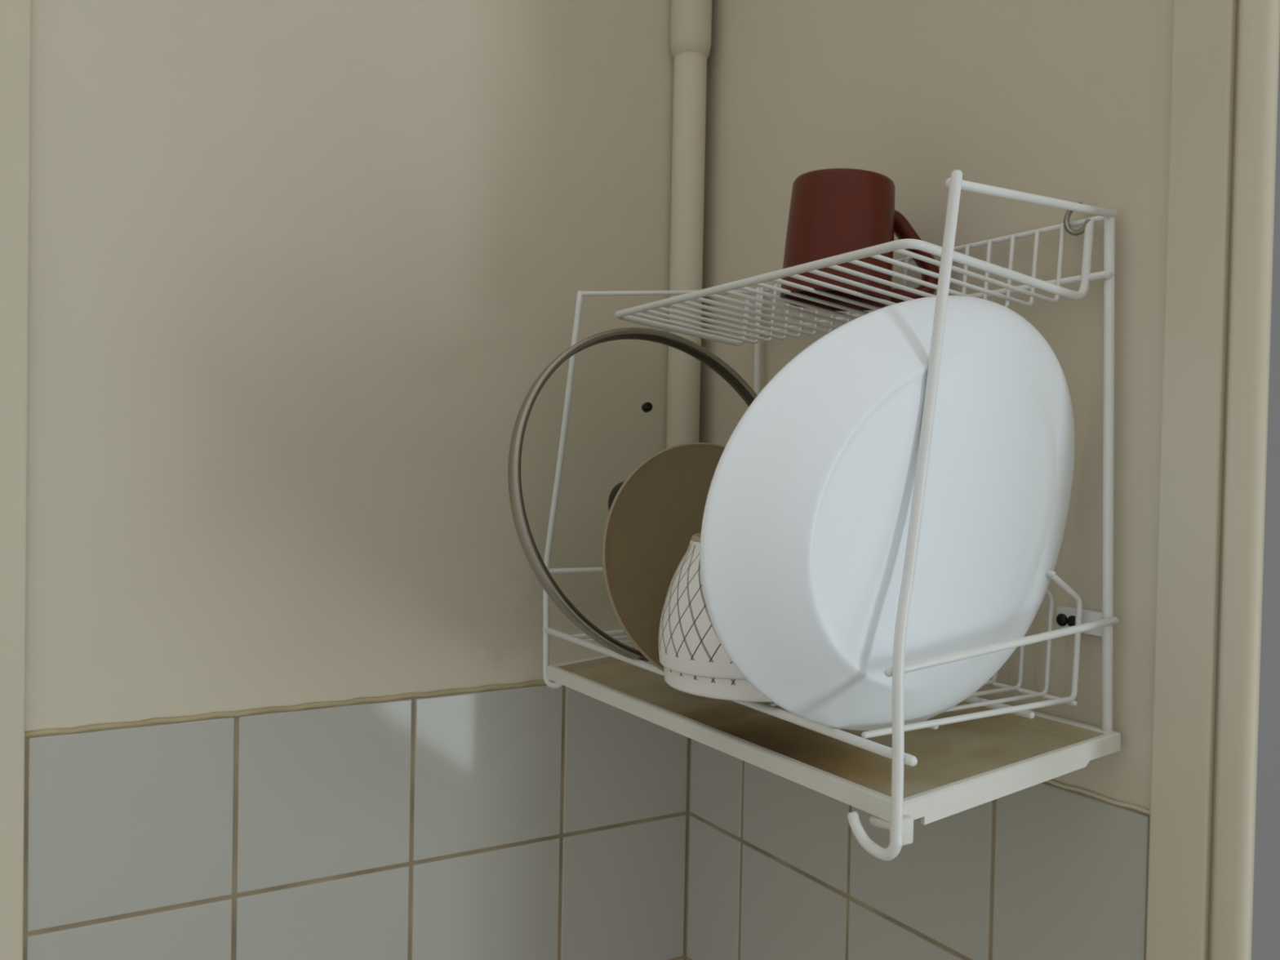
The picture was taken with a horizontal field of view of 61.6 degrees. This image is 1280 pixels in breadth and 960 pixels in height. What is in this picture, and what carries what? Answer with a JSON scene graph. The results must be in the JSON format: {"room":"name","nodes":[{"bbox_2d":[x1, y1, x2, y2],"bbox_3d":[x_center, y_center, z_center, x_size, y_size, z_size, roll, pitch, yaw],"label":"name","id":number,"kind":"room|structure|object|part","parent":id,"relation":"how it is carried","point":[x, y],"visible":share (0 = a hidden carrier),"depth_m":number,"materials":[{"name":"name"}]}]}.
{"room":"kitchen","nodes":[
{"label":"kitchen","id":0,"kind":"room"},
{"bbox_2d":[22,0,690,959],"bbox_3d":[-0.783,0.236,0.691,2.140,2.600,0.151,0,1,-31],"label":"wall","id":1,"kind":"structure","parent":0,"point":[303,274],"depth_m":0.92,"materials":[{"name":"beige paint"}]},
{"bbox_2d":[0,0,31,959],"bbox_3d":[-0.546,0.240,0.746,0.204,2.600,0.006,0,1,-31],"label":"trim","id":2,"kind":"structure","parent":1,"relation":"attached to","point":[15,15],"depth_m":0.79,"materials":[{"name":"beige paint"}]},
{"bbox_2d":[666,0,711,448],"bbox_3d":[0.051,-0.432,1.071,0.041,1.246,0.041,0,1,-31],"label":"pipe","id":3,"kind":"object","parent":1,"relation":"attached to","point":[691,28],"visible":0.68,"depth_m":1.06,"materials":[{"name":"beige metal"}]},
{"bbox_2d":[685,0,1239,959],"bbox_3d":[0.257,0.253,0.902,0.140,2.600,0.569,0,1,-31],"label":"wall","id":4,"kind":"structure","parent":0,"point":[1069,100],"depth_m":0.78,"materials":[{"name":"beige paint"}]},
{"bbox_2d":[542,169,1118,861],"bbox_3d":[0.112,0.010,0.808,0.215,0.377,0.462,0,1,-31],"label":"dish rack","id":5,"kind":"object","parent":4,"relation":"attached to","point":[1077,620],"visible":0.58,"depth_m":0.69,"materials":[{"name":"white metal"}]},
{"bbox_3d":[-0.062,0.007,0.950,0.035,0.355,0.036,0,1,-31],"label":"post","id":6,"kind":"part","parent":5,"relation":"part of","materials":[{"name":"white plastic"}]},
{"bbox_3d":[0.012,0.081,0.981,0.201,0.008,0.004,1,1,-15],"label":"arm","id":7,"kind":"part","parent":5,"relation":"part of","materials":[{"name":"white plastic"}]},
{"bbox_2d":[507,327,757,662],"bbox_3d":[0.016,0.010,0.877,0.279,0.271,0.104,0,1,-35],"label":"lid","id":8,"kind":"object","parent":5,"relation":"in","point":[526,540],"visible":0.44,"depth_m":0.81,"materials":[{"name":"clear glass"}]},
{"bbox_3d":[-0.002,0.020,0.903,0.045,0.045,0.038,0,-14,-34],"label":"knob","id":9,"kind":"part","parent":8,"relation":"part of","materials":[{"name":"black plastic"}]},
{"bbox_2d":[641,402,652,413],"bbox_3d":[0.006,-0.061,0.896,0.008,0.008,0.006,0,-14,-34],"label":"vent","id":10,"kind":"object","parent":8,"relation":"attached to","point":[647,406],"depth_m":0.89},
{"bbox_2d":[602,442,724,671],"bbox_3d":[0.055,0.062,0.801,0.185,0.180,0.049,1,1,-27],"label":"plate","id":11,"kind":"object","parent":5,"relation":"in","point":[652,519],"visible":0.41,"depth_m":0.78,"materials":[{"name":"beige"}]},
{"bbox_3d":[0.029,-0.172,0.984,0.173,0.015,0.004,1,1,-12],"label":"arm","id":12,"kind":"part","parent":5,"relation":"part of","materials":[{"name":"white plastic"}]},
{"bbox_2d":[663,666,772,702],"bbox_3d":[0.072,0.093,0.713,0.112,0.084,0.112,2,2,22],"label":"bowl","id":13,"kind":"object","parent":5,"relation":"in","point":[735,690],"visible":0.09,"depth_m":0.66,"materials":[{"name":"white ceramic"}]},
{"bbox_2d":[657,533,746,679],"bbox_3d":[0.071,0.079,0.712,0.117,0.088,0.117,1,1,-9],"label":"bowl","id":14,"kind":"object","parent":13,"relation":"on","point":[689,644],"visible":0.23,"depth_m":0.68,"materials":[{"name":"white ceramic"}]},
{"bbox_3d":[0.029,0.141,0.762,0.005,0.007,0.462,0,1,-30],"label":"rail","id":15,"kind":"part","parent":5,"relation":"part of","materials":[{"name":"white plastic"}]},
{"bbox_2d":[570,569,1082,738],"bbox_3d":[0.114,0.100,0.811,0.185,0.096,0.375,0,1,-31],"label":"basket","id":16,"kind":"object","parent":5,"relation":"on","point":[1066,616],"depth_m":0.70,"materials":[{"name":"white metal"}]},
{"bbox_2d":[546,648,1120,845],"bbox_3d":[0.110,0.173,0.813,0.196,0.039,0.435,0,1,-31],"label":"drip tray","id":17,"kind":"object","parent":5,"relation":"in","point":[960,766],"visible":0.73,"depth_m":0.69,"materials":[{"name":"white plastic"}]},
{"bbox_2d":[614,218,1094,346],"bbox_3d":[0.128,-0.147,0.808,0.168,0.053,0.375,0,1,-31],"label":"shelf","id":18,"kind":"object","parent":5,"relation":"attached to","point":[1032,283],"depth_m":0.75,"materials":[{"name":"white metal"}]},
{"bbox_2d":[779,168,939,311],"bbox_3d":[0.158,-0.175,0.798,0.112,0.093,0.081,0,1,-33],"label":"mug","id":19,"kind":"object","parent":5,"relation":"on","point":[833,211],"visible":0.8,"depth_m":0.76,"materials":[{"name":"ceramic"}]},
{"bbox_3d":[0.201,-0.165,0.797,0.043,0.071,0.020,1,1,-6],"label":"handle","id":20,"kind":"part","parent":19,"relation":"part of","materials":[{"name":"ceramic"}]},
{"bbox_2d":[699,295,1075,730],"bbox_3d":[0.163,0.021,0.620,0.297,0.259,0.055,0,1,-35],"label":"serving platter","id":21,"kind":"object","parent":5,"relation":"in","point":[806,516],"visible":0.97,"depth_m":0.58,"materials":[{"name":"white ceramic"}]},
{"bbox_3d":[0.147,0.017,0.587,0.047,0.373,0.039,0,1,-31],"label":"post","id":22,"kind":"part","parent":5,"relation":"part of","materials":[{"name":"white plastic"}]},
{"bbox_3d":[0.203,-0.010,0.843,0.012,0.335,0.383,0,1,-31],"label":"frame","id":23,"kind":"part","parent":5,"relation":"part of","materials":[{"name":"white plastic"}]},
{"bbox_3d":[0.217,0.096,0.626,0.209,0.019,0.005,0,1,-34],"label":"arm","id":24,"kind":"part","parent":5,"relation":"part of","materials":[{"name":"white plastic"}]},
{"bbox_3d":[0.237,-0.167,0.639,0.165,0.012,0.005,0,1,-36],"label":"arm","id":25,"kind":"part","parent":5,"relation":"part of","materials":[{"name":"white plastic"}]},
{"bbox_2d":[1063,202,1090,235],"bbox_3d":[0.292,-0.170,0.704,0.019,0.022,0.020,0,1,-31],"label":"hook","id":26,"kind":"object","parent":4,"relation":"attached to","point":[1069,230],"visible":0.73,"depth_m":0.70,"materials":[{"name":"metal"}]},
{"bbox_2d":[1146,0,1236,959],"bbox_3d":[0.327,0.259,0.651,0.006,2.600,0.037,0,1,-31],"label":"trim","id":27,"kind":"structure","parent":4,"relation":"attached to","point":[1204,32],"depth_m":0.64,"materials":[{"name":"beige paint"}]},
{"bbox_2d":[1210,0,1279,959],"bbox_3d":[0.344,0.260,0.625,0.009,2.600,0.020,0,1,-31],"label":"trim","id":28,"kind":"structure","parent":4,"relation":"attached to","point":[1259,38],"depth_m":0.62,"materials":[{"name":"beige paint"}]},
{"bbox_2d":[1251,40,1279,959],"bbox_3d":[0.828,0.264,0.910,1.114,2.600,0.008,0,1,-31],"label":"door","id":29,"kind":"structure","parent":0,"point":[1265,940],"depth_m":0.62,"materials":[{"name":"paint"}]}
]}

